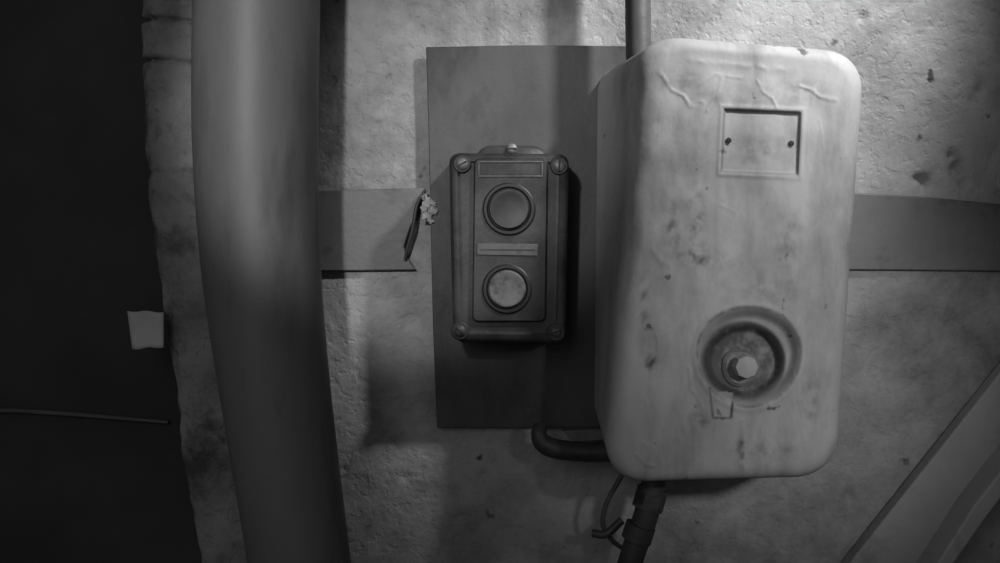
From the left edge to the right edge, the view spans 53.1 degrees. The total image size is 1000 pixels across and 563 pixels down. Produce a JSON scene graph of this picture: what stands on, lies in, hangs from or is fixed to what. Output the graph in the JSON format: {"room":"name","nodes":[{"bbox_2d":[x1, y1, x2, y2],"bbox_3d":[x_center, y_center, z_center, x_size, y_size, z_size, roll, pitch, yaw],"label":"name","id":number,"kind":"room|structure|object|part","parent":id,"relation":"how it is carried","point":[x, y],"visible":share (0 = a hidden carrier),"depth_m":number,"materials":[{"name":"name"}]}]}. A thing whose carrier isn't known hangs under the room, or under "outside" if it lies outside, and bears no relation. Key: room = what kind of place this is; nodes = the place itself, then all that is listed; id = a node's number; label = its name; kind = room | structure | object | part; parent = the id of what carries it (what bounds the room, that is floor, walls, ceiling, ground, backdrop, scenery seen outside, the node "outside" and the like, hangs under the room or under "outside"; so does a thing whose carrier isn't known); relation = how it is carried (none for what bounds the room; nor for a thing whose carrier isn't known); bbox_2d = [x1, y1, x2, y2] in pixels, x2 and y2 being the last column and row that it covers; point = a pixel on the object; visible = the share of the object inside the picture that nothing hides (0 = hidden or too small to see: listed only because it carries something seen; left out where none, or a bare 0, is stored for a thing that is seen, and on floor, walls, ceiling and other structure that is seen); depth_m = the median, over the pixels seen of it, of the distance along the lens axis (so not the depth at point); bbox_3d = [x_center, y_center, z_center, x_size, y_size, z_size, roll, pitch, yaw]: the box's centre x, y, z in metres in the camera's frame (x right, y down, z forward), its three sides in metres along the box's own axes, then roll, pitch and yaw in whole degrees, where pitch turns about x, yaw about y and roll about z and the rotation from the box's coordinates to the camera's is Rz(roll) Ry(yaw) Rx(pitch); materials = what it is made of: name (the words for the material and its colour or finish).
{"room":"electrical room","nodes":[
{"label":"electrical room","id":0,"kind":"room"},
{"bbox_2d":[0,408,169,423],"bbox_3d":[-0.631,0.134,1.027,0.582,0.024,0.006,0,0,0],"label":"wire","id":1,"kind":"object","parent":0,"point":[3,410],"depth_m":1.02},
{"bbox_2d":[318,0,999,562],"bbox_3d":[0.755,0.100,1.058,2.090,2.600,0.123,0,0,0],"label":"wall","id":2,"kind":"structure","parent":0,"point":[919,345],"depth_m":1.00,"materials":[{"name":"paint"}]},
{"bbox_2d":[0,0,201,562],"bbox_3d":[-0.895,0.175,1.045,1.209,2.450,0.030,0,0,0],"label":"door","id":3,"kind":"structure","parent":2,"relation":"in","point":[78,254],"depth_m":1.03,"materials":[{"name":"black metal"}]},
{"bbox_2d":[127,311,163,348],"bbox_3d":[-0.338,0.046,0.954,0.041,0.037,0.004,0,0,17],"label":"paper tag","id":4,"kind":"object","parent":3,"relation":"attached to","point":[146,327],"visible":1,"depth_m":0.95,"materials":[{"name":"grey paper"}]},
{"bbox_2d":[319,188,424,270],"bbox_3d":[-0.179,-0.052,0.996,0.208,0.082,0.006,0,0,0],"label":"bar","id":5,"kind":"object","parent":2,"relation":"attached to","point":[361,229],"visible":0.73,"depth_m":0.99,"materials":[{"name":"grey metal"}]},
{"bbox_2d":[404,189,425,259],"bbox_3d":[-0.084,-0.056,0.987,0.023,0.070,0.005,0,0,8],"label":"hanging wire","id":6,"kind":"object","parent":5,"relation":"hanging from","point":[413,225],"visible":1,"depth_m":0.99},
{"bbox_2d":[426,45,625,427],"bbox_3d":[0.057,-0.044,0.991,0.261,0.379,0.003,0,0,0],"label":"mounting plate","id":7,"kind":"object","parent":2,"relation":"attached to","point":[545,97],"visible":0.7,"depth_m":0.99,"materials":[{"name":"grey metal"}]},
{"bbox_2d":[420,193,437,223],"bbox_3d":[-0.070,-0.072,0.987,0.019,0.032,0.007,0,0,0],"label":"chip","id":8,"kind":"object","parent":7,"relation":"attached to","point":[428,203],"visible":1,"depth_m":0.99,"materials":[{"name":"white paint"}]},
{"bbox_2d":[449,143,568,342],"bbox_3d":[0.009,-0.038,0.956,0.113,0.193,0.066,0,0,0],"label":"box","id":9,"kind":"object","parent":7,"relation":"attached to","point":[509,203],"visible":1,"depth_m":0.93,"materials":[{"name":"metal"}]},
{"bbox_3d":[0.009,-0.039,0.928,0.071,0.153,0.004,0,0,0],"label":"lid panel","id":10,"kind":"part","parent":9,"relation":"part of","materials":[{"name":"grey metal"}]},
{"bbox_3d":[0.010,-0.097,0.926,0.060,0.002,0.001,0,0,0],"label":"label frame","id":11,"kind":"part","parent":9,"relation":"part of","materials":[{"name":"grey metal"}]},
{"bbox_3d":[0.010,-0.111,0.926,0.060,0.002,0.001,0,0,0],"label":"label frame","id":12,"kind":"part","parent":9,"relation":"part of","materials":[{"name":"grey metal"}]},
{"bbox_2d":[594,38,861,480],"bbox_3d":[0.214,-0.020,0.916,0.245,0.384,0.144,0,0,0],"label":"cover","id":13,"kind":"object","parent":2,"relation":"attached to","point":[726,171],"visible":1,"depth_m":0.85,"materials":[{"name":"metal"}]},
{"bbox_2d":[531,422,609,461],"bbox_3d":[0.072,0.153,0.961,0.085,0.038,0.030,0,0,0],"label":"pipe","id":14,"kind":"object","parent":13,"relation":"attached to","point":[576,450],"visible":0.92,"depth_m":0.95,"materials":[{"name":"rubber"}]},
{"bbox_2d":[600,473,623,549],"bbox_3d":[0.111,0.210,0.945,0.026,0.096,0.026,0,0,-26],"label":"loose wire","id":15,"kind":"object","parent":13,"relation":"hanging from","point":[611,539],"visible":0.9,"depth_m":0.94,"materials":[{"name":"paint"}]},
{"bbox_2d":[591,517,623,538],"bbox_3d":[0.103,0.234,0.950,0.032,0.021,0.008,0,0,0],"label":"loose wire","id":16,"kind":"object","parent":15,"relation":"attached to","point":[618,522],"visible":1,"depth_m":0.95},
{"bbox_2d":[625,0,650,59],"bbox_3d":[0.131,-0.646,0.935,0.028,0.918,0.024,0,0,0],"label":"conduit","id":17,"kind":"object","parent":13,"relation":"on","point":[637,12],"visible":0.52,"depth_m":0.93,"materials":[{"name":"metal"}]},
{"bbox_2d":[617,480,666,562],"bbox_3d":[0.118,0.772,0.935,0.093,1.256,0.030,0,0,21],"label":"cable","id":18,"kind":"object","parent":13,"relation":"attached to","point":[630,552],"visible":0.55,"depth_m":0.92,"materials":[{"name":"black rubber"}]},
{"bbox_2d":[622,484,667,546],"bbox_3d":[0.134,0.215,0.925,0.043,0.056,0.029,0,0,0],"label":"tape","id":19,"kind":"object","parent":18,"relation":"attached to","point":[645,499],"visible":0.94,"depth_m":0.91,"materials":[{"name":"black plastic"}]},
{"bbox_2d":[722,348,759,385],"bbox_3d":[0.210,0.075,0.876,0.033,0.033,0.016,0,0,0],"label":"bolt","id":20,"kind":"object","parent":13,"relation":"in","point":[730,356],"depth_m":0.87,"materials":[{"name":"grey metal"}]},
{"bbox_3d":[0.211,0.073,0.863,0.022,0.022,0.019,0,0,0],"label":"spindle knob","id":21,"kind":"part","parent":13,"relation":"part of","materials":[{"name":"paint"}]},
{"bbox_2d":[842,363,999,562],"bbox_3d":[0.402,0.272,0.972,0.430,0.511,0.053,0,0,0],"label":"diagonal brace","id":22,"kind":"object","parent":2,"relation":"attached to","point":[944,501],"visible":1,"depth_m":0.98,"materials":[{"name":"paint"}]},
{"bbox_2d":[849,193,999,270],"bbox_3d":[0.246,-0.051,0.996,0.611,0.082,0.006,0,0,0],"label":"bar","id":23,"kind":"object","parent":2,"relation":"attached to","point":[890,232],"visible":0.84,"depth_m":0.99,"materials":[{"name":"grey metal"}]},
{"bbox_3d":[0.100,1.450,-0.140,3.400,0.100,2.520,0,0,0],"label":"floor","id":24,"kind":"structure","parent":0,"visible":0},
{"bbox_2d":[142,0,246,562],"bbox_3d":[-0.277,-0.049,0.974,0.153,2.885,0.050,0,0,0],"label":"wall edge","id":25,"kind":"structure","parent":24,"relation":"on","point":[166,38],"depth_m":0.95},
{"bbox_2d":[191,0,350,562],"bbox_3d":[-0.193,0.101,0.905,0.166,2.598,0.113,0,0,-11],"label":"vertical pipe","id":26,"kind":"object","parent":24,"relation":"on","point":[255,63],"visible":1,"depth_m":0.86,"materials":[{"name":"metal"}]}
]}

